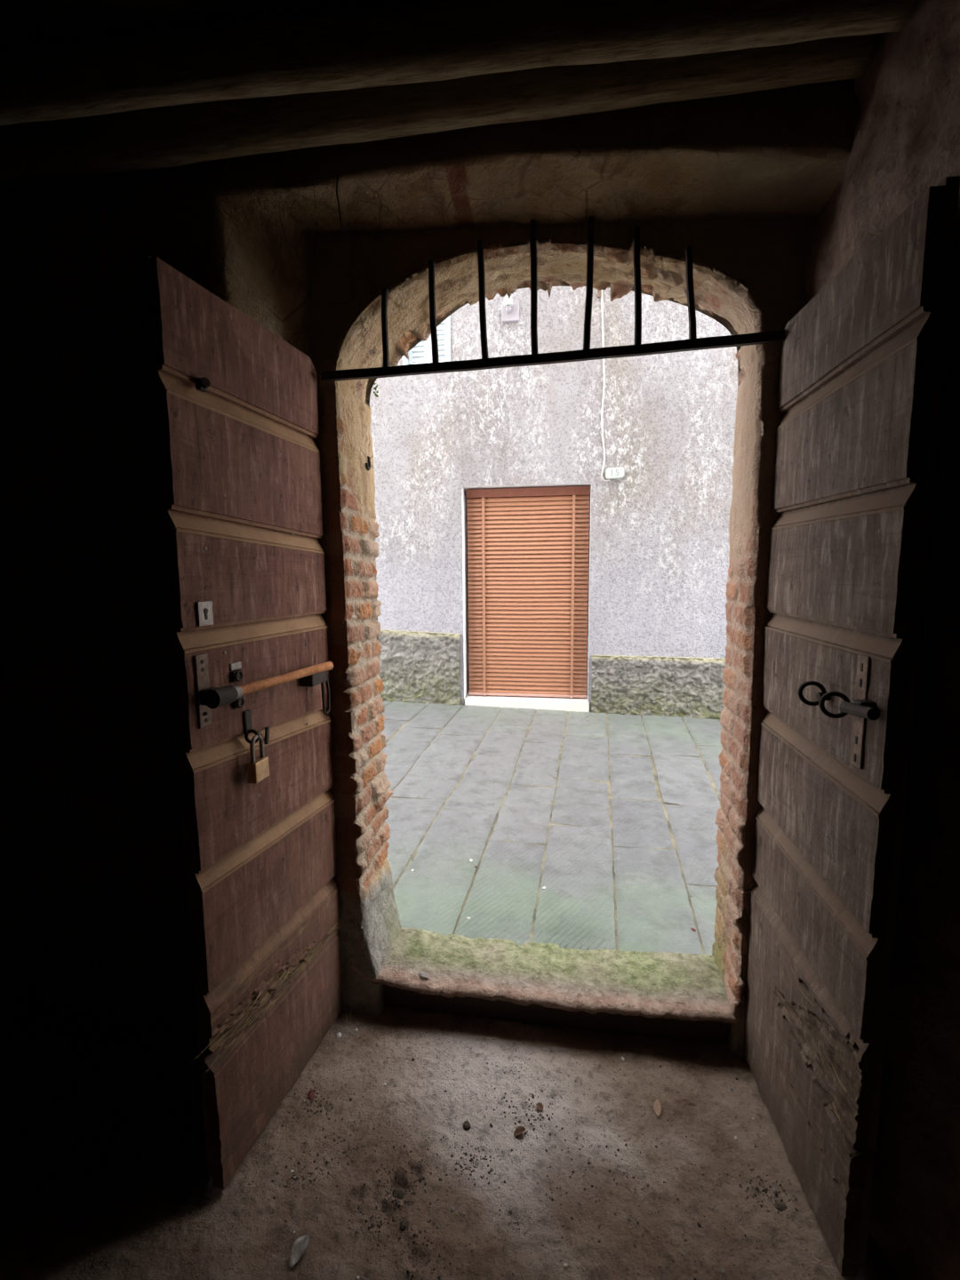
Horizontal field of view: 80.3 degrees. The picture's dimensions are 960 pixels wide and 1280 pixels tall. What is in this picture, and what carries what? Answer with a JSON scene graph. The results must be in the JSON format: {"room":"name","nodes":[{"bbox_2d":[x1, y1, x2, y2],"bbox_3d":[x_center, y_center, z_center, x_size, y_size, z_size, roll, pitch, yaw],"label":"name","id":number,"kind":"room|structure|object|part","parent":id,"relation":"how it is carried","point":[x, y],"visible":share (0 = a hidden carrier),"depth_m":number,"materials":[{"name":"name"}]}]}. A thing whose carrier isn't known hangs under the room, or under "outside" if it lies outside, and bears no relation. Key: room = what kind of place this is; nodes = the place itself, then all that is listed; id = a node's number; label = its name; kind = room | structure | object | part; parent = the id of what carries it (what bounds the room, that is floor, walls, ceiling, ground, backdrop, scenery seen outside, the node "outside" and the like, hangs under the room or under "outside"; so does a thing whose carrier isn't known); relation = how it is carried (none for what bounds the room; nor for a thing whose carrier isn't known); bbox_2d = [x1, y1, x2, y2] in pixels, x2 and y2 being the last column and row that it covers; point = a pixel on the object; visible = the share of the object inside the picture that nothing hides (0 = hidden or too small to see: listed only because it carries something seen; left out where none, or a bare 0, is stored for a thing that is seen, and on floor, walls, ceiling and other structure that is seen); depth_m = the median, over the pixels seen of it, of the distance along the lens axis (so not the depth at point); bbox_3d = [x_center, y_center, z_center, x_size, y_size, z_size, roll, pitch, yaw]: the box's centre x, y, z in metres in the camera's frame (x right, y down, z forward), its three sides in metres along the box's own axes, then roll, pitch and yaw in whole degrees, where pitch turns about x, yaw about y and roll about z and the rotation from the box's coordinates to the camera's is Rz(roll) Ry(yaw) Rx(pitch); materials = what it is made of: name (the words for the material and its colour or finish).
{"room":"old cellar entrance","nodes":[
{"label":"old cellar entrance","id":0,"kind":"room"},
{"bbox_2d":[0,0,429,49],"bbox_3d":[-0.163,-1.124,-0.154,4.500,0.015,3.020,1,7,9],"label":"ceiling","id":1,"kind":"structure","parent":0,"point":[23,23],"depth_m":1.16,"materials":[{"name":"black wood"}]},
{"bbox_2d":[0,33,875,188],"bbox_3d":[-0.638,-1.239,1.375,2.885,0.136,0.065,1,7,9],"label":"ceiling beam","id":2,"kind":"structure","parent":1,"relation":"attached to","point":[177,135],"depth_m":1.29,"materials":[{"name":"brown wood"}]},
{"bbox_2d":[0,0,914,125],"bbox_3d":[-0.653,-1.220,1.214,2.908,0.137,0.063,0,7,6],"label":"ceiling beam","id":3,"kind":"structure","parent":1,"relation":"attached to","point":[431,40],"depth_m":1.14,"materials":[{"name":"brown wood"}]},
{"bbox_2d":[0,79,860,1058],"bbox_3d":[0.249,-1.927,1.443,6.800,6.430,0.473,1,7,9],"label":"wall","id":4,"kind":"structure","parent":0,"point":[94,924],"depth_m":1.60,"materials":[{"name":"brick"}]},
{"bbox_2d":[138,254,345,1189],"bbox_3d":[-0.532,0.239,1.448,0.111,2.034,0.674,1,7,15],"label":"door","id":5,"kind":"structure","parent":4,"relation":"in","point":[234,404],"depth_m":1.35,"materials":[{"name":"brown wood"}]},
{"bbox_3d":[-0.592,0.108,1.214,0.007,0.158,0.035,1,7,15],"label":"strap plate","id":6,"kind":"part","parent":5,"relation":"part of","materials":[{"name":"metal"}]},
{"bbox_3d":[-0.588,-0.057,1.216,0.006,0.051,0.043,1,7,15],"label":"lock plate","id":7,"kind":"part","parent":5,"relation":"part of","materials":[{"name":"metal"}]},
{"bbox_3d":[-0.565,0.060,1.314,0.006,0.017,0.038,1,7,15],"label":"staple plate","id":8,"kind":"part","parent":5,"relation":"part of","materials":[{"name":"metal"}]},
{"bbox_2d":[247,735,269,783],"bbox_3d":[-0.532,0.281,1.361,0.024,0.113,0.056,1,7,11],"label":"padlock","id":9,"kind":"object","parent":5,"relation":"hanging from","point":[258,769],"visible":1,"depth_m":1.34,"materials":[{"name":"gold metal"}]},
{"bbox_2d":[336,174,350,231],"bbox_3d":[-0.348,-1.094,1.426,0.026,0.096,0.066,1,7,9],"label":"wire","id":10,"kind":"object","parent":4,"relation":"attached to","point":[337,180],"visible":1,"depth_m":1.42,"materials":[{"name":"metal"}]},
{"bbox_2d":[365,456,371,471],"bbox_3d":[-0.380,-0.577,1.851,0.043,0.054,0.041,1,7,9],"label":"wall hook","id":11,"kind":"object","parent":4,"relation":"attached to","point":[368,465],"visible":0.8,"depth_m":1.86,"materials":[{"name":"metal"}]},
{"bbox_2d":[373,383,378,397],"bbox_3d":[-0.351,-0.842,1.916,0.017,0.047,0.015,1,7,9],"label":"moss tuft","id":12,"kind":"object","parent":4,"relation":"attached to","point":[376,386],"visible":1,"depth_m":1.91,"materials":[{"name":"green plant"}]},
{"bbox_2d":[320,215,784,382],"bbox_3d":[0.157,-0.917,1.509,1.220,0.380,0.045,1,7,9],"label":"window grille","id":13,"kind":"object","parent":4,"relation":"in","point":[692,343],"visible":1,"depth_m":1.49,"materials":[{"name":"metal"}]},
{"bbox_3d":[0.156,-0.753,1.516,1.220,0.051,0.016,1,7,9],"label":"rail","id":14,"kind":"part","parent":13,"relation":"part of","materials":[{"name":"metal"}]},
{"bbox_2d":[0,1006,903,1279],"bbox_3d":[-0.124,1.425,0.283,4.500,0.040,3.270,1,7,9],"label":"floor","id":15,"kind":"structure","parent":0,"point":[104,1172],"depth_m":1.40,"materials":[{"name":"grey concrete"}]},
{"bbox_2d":[289,1234,310,1267],"bbox_3d":[-0.384,1.301,1.214,0.032,0.016,0.055,3,8,24],"label":"scrap","id":16,"kind":"object","parent":15,"relation":"on","point":[300,1244],"visible":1,"depth_m":1.22,"materials":[{"name":"beige"}]},
{"bbox_2d":[306,1089,314,1100],"bbox_3d":[-0.470,1.263,1.578,0.020,0.014,0.032,-3,7,-19],"label":"chip","id":17,"kind":"object","parent":15,"relation":"on","point":[310,1094],"visible":1,"depth_m":1.57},
{"bbox_2d":[345,1004,352,1025],"bbox_3d":[-0.423,1.206,1.834,0.014,0.056,0.031,4,8,34],"label":"stalk","id":18,"kind":"object","parent":15,"relation":"on","point":[352,1004],"visible":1,"depth_m":1.84,"materials":[{"name":"brown plant"}]},
{"bbox_2d":[392,1185,404,1199],"bbox_3d":[-0.192,1.306,1.343,0.029,0.016,0.028,-1,7,-5],"label":"clod","id":19,"kind":"object","parent":15,"relation":"on","point":[398,1192],"visible":0.99,"depth_m":1.34,"materials":[{"name":"brown soil"}]},
{"bbox_2d":[400,1217,408,1231],"bbox_3d":[-0.168,1.303,1.267,0.022,0.013,0.021,-7,10,-44],"label":"clod","id":20,"kind":"object","parent":15,"relation":"on","point":[404,1223],"visible":1,"depth_m":1.26,"materials":[{"name":"brown soil"}]},
{"bbox_2d":[463,1120,471,1130],"bbox_3d":[-0.035,1.274,1.492,0.021,0.014,0.021,-5,8,-34],"label":"stone","id":21,"kind":"object","parent":15,"relation":"on","point":[466,1124],"visible":1,"depth_m":1.49,"materials":[{"name":"stone"}]},
{"bbox_2d":[202,1018,812,1279],"bbox_3d":[0.093,1.289,1.390,1.302,0.037,0.764,1,7,9],"label":"debris","id":22,"kind":"object","parent":15,"relation":"on","point":[413,1166],"visible":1,"depth_m":1.37,"materials":[{"name":"black soil"}]},
{"bbox_2d":[513,1126,526,1135],"bbox_3d":[0.104,1.274,1.474,0.034,0.011,0.020,-4,8,-25],"label":"dry leaf","id":23,"kind":"object","parent":15,"relation":"on","point":[519,1130],"visible":1,"depth_m":1.48,"materials":[{"name":"brown plant"}]},
{"bbox_2d":[536,1102,543,1111],"bbox_3d":[0.161,1.260,1.536,0.018,0.010,0.024,-4,8,-27],"label":"dry leaf","id":24,"kind":"object","parent":15,"relation":"on","point":[540,1105],"visible":1,"depth_m":1.54,"materials":[{"name":"brown plant"}]},
{"bbox_2d":[347,927,744,1045],"bbox_3d":[0.216,1.138,1.905,1.260,0.213,0.305,1,7,9],"label":"doorstep","id":25,"kind":"object","parent":15,"relation":"on","point":[681,997],"visible":0.9,"depth_m":1.84,"materials":[{"name":"stone"}]},
{"bbox_2d":[418,971,430,978],"bbox_3d":[-0.181,1.094,1.858,0.044,0.004,0.022,4,8,33],"label":"flake","id":26,"kind":"object","parent":25,"relation":"on","point":[421,973],"visible":1,"depth_m":1.86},
{"bbox_2d":[653,1099,661,1116],"bbox_3d":[0.479,1.261,1.533,0.020,0.006,0.045,1,7,13],"label":"dry leaf","id":27,"kind":"object","parent":15,"relation":"on","point":[657,1106],"visible":1,"depth_m":1.53,"materials":[{"name":"brown plant"}]},
{"bbox_2d":[775,1202,787,1211],"bbox_3d":[0.691,1.296,1.298,0.036,0.015,0.019,1,7,15],"label":"clod","id":28,"kind":"object","parent":15,"relation":"on","point":[779,1206],"visible":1,"depth_m":1.30,"materials":[{"name":"brown soil"}]},
{"bbox_2d":[382,700,722,954],"bbox_3d":[0.635,0.885,3.685,6.730,0.206,3.482,1,7,9],"label":"paving","id":29,"kind":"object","parent":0,"point":[575,909],"visible":0.43,"depth_m":2.97,"materials":[{"name":"stone"}]},
{"bbox_2d":[464,695,589,711],"bbox_3d":[0.456,0.609,5.504,1.175,0.102,0.255,1,7,9],"label":"step","id":30,"kind":"structure","parent":29,"relation":"on","point":[551,703],"depth_m":5.39,"materials":[{"name":"white stone"}]},
{"bbox_2d":[384,702,720,954],"bbox_3d":[0.572,0.888,3.702,6.800,0.201,3.500,1,7,9],"label":"joint","id":31,"kind":"object","parent":29,"relation":"attached to","point":[659,795],"visible":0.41,"depth_m":3.27,"materials":[{"name":"grey concrete"}]},
{"bbox_2d":[591,655,725,719],"bbox_3d":[2.608,0.468,5.018,3.196,0.632,0.105,1,7,9],"label":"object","id":32,"kind":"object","parent":29,"relation":"on","point":[652,685],"depth_m":5.15,"materials":[{"name":"grey stone"}]},
{"bbox_2d":[369,286,737,711],"bbox_3d":[0.810,-2.431,4.976,10.000,6.700,0.001,1,7,9],"label":"wall","id":33,"kind":"structure","parent":0,"point":[660,535],"depth_m":5.07,"materials":[{"name":"grey paint"}]},
{"bbox_2d":[378,629,461,704],"bbox_3d":[-1.361,0.227,5.620,2.372,0.814,0.099,1,7,9],"label":"stone wall base","id":34,"kind":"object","parent":33,"relation":"attached to","point":[417,667],"depth_m":5.49,"materials":[{"name":"grey stone"}]},
{"bbox_2d":[402,315,450,365],"bbox_3d":[-0.474,-3.001,5.185,0.445,1.060,0.172,1,7,9],"label":"window","id":35,"kind":"structure","parent":33,"relation":"in","point":[405,361],"depth_m":5.11,"materials":[{"name":"white"}]},
{"bbox_2d":[408,318,447,364],"bbox_3d":[-0.475,-2.998,5.177,0.377,0.981,0.048,1,7,9],"label":"window shutters","id":36,"kind":"object","parent":35,"relation":"attached to","point":[420,353],"visible":0.16,"depth_m":5.21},
{"bbox_2d":[501,296,519,322],"bbox_3d":[0.259,-2.880,4.945,0.150,0.178,0.131,1,7,9],"label":"wall lamp","id":37,"kind":"object","parent":33,"relation":"attached to","point":[509,310],"visible":0.91,"depth_m":4.97,"materials":[{"name":"white plastic"}]},
{"bbox_3d":[0.245,-2.927,4.918,0.084,0.078,0.084,1,7,9],"label":"globe","id":38,"kind":"part","parent":37,"relation":"part of","materials":[{"name":"white plastic"}]},
{"bbox_2d":[461,482,591,704],"bbox_3d":[0.440,-0.409,5.420,1.236,2.105,0.258,1,7,9],"label":"door frame","id":39,"kind":"structure","parent":33,"relation":"attached to","point":[463,489],"depth_m":5.41,"materials":[{"name":"white paint"}]},
{"bbox_2d":[465,490,590,692],"bbox_3d":[0.457,-0.417,5.527,1.174,2.054,0.040,1,7,9],"label":"door","id":40,"kind":"structure","parent":33,"relation":"in","point":[466,491],"depth_m":5.52,"materials":[{"name":"brown wood"}]},
{"bbox_2d":[466,485,590,698],"bbox_3d":[0.448,-0.432,5.402,1.147,1.976,0.065,1,7,9],"label":"blind","id":41,"kind":"object","parent":33,"relation":"attached to","point":[528,606],"visible":1,"depth_m":5.39,"materials":[{"name":"wood"}]},
{"bbox_3d":[0.455,0.532,5.517,1.147,0.026,0.032,1,7,9],"label":"rail","id":42,"kind":"part","parent":41,"relation":"part of","materials":[{"name":"brown wood"}]},
{"bbox_3d":[0.441,-1.375,5.292,1.147,0.078,0.052,1,7,9],"label":"head rail","id":43,"kind":"part","parent":41,"relation":"part of","materials":[{"name":"brown wood"}]},
{"bbox_2d":[597,289,600,297],"bbox_3d":[1.020,-2.974,4.869,0.027,0.080,0.022,1,7,9],"label":"clip","id":44,"kind":"object","parent":33,"relation":"attached to","point":[598,292],"visible":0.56,"depth_m":4.86,"materials":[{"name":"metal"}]},
{"bbox_2d":[600,289,609,481],"bbox_3d":[1.087,-2.387,4.933,0.113,1.980,0.015,1,7,9],"label":"cable","id":45,"kind":"object","parent":33,"relation":"attached to","point":[602,306],"visible":0.75,"depth_m":4.96,"materials":[{"name":"white plastic"}]},
{"bbox_2d":[605,466,623,479],"bbox_3d":[1.187,-1.470,5.014,0.164,0.094,0.051,-1,7,9],"label":"house number plaque","id":46,"kind":"object","parent":33,"relation":"attached to","point":[611,473],"visible":1,"depth_m":4.99,"materials":[{"name":"white ceramic"}]},
{"bbox_2d":[802,0,959,1279],"bbox_3d":[1.393,0.160,-0.077,0.389,2.640,3.449,-3,7,-18],"label":"wall","id":47,"kind":"structure","parent":0,"point":[907,138],"depth_m":1.08,"materials":[{"name":"paint"}]},
{"bbox_2d":[742,176,959,1277],"bbox_3d":[0.745,0.241,1.293,0.106,2.046,0.554,0,7,5],"label":"door","id":48,"kind":"structure","parent":47,"relation":"in","point":[861,364],"depth_m":1.15,"materials":[{"name":"brown wood"}]},
{"bbox_3d":[0.727,0.136,1.086,0.007,0.217,0.035,0,7,5],"label":"strap plate","id":49,"kind":"part","parent":48,"relation":"part of","materials":[{"name":"grey metal"}]}
]}

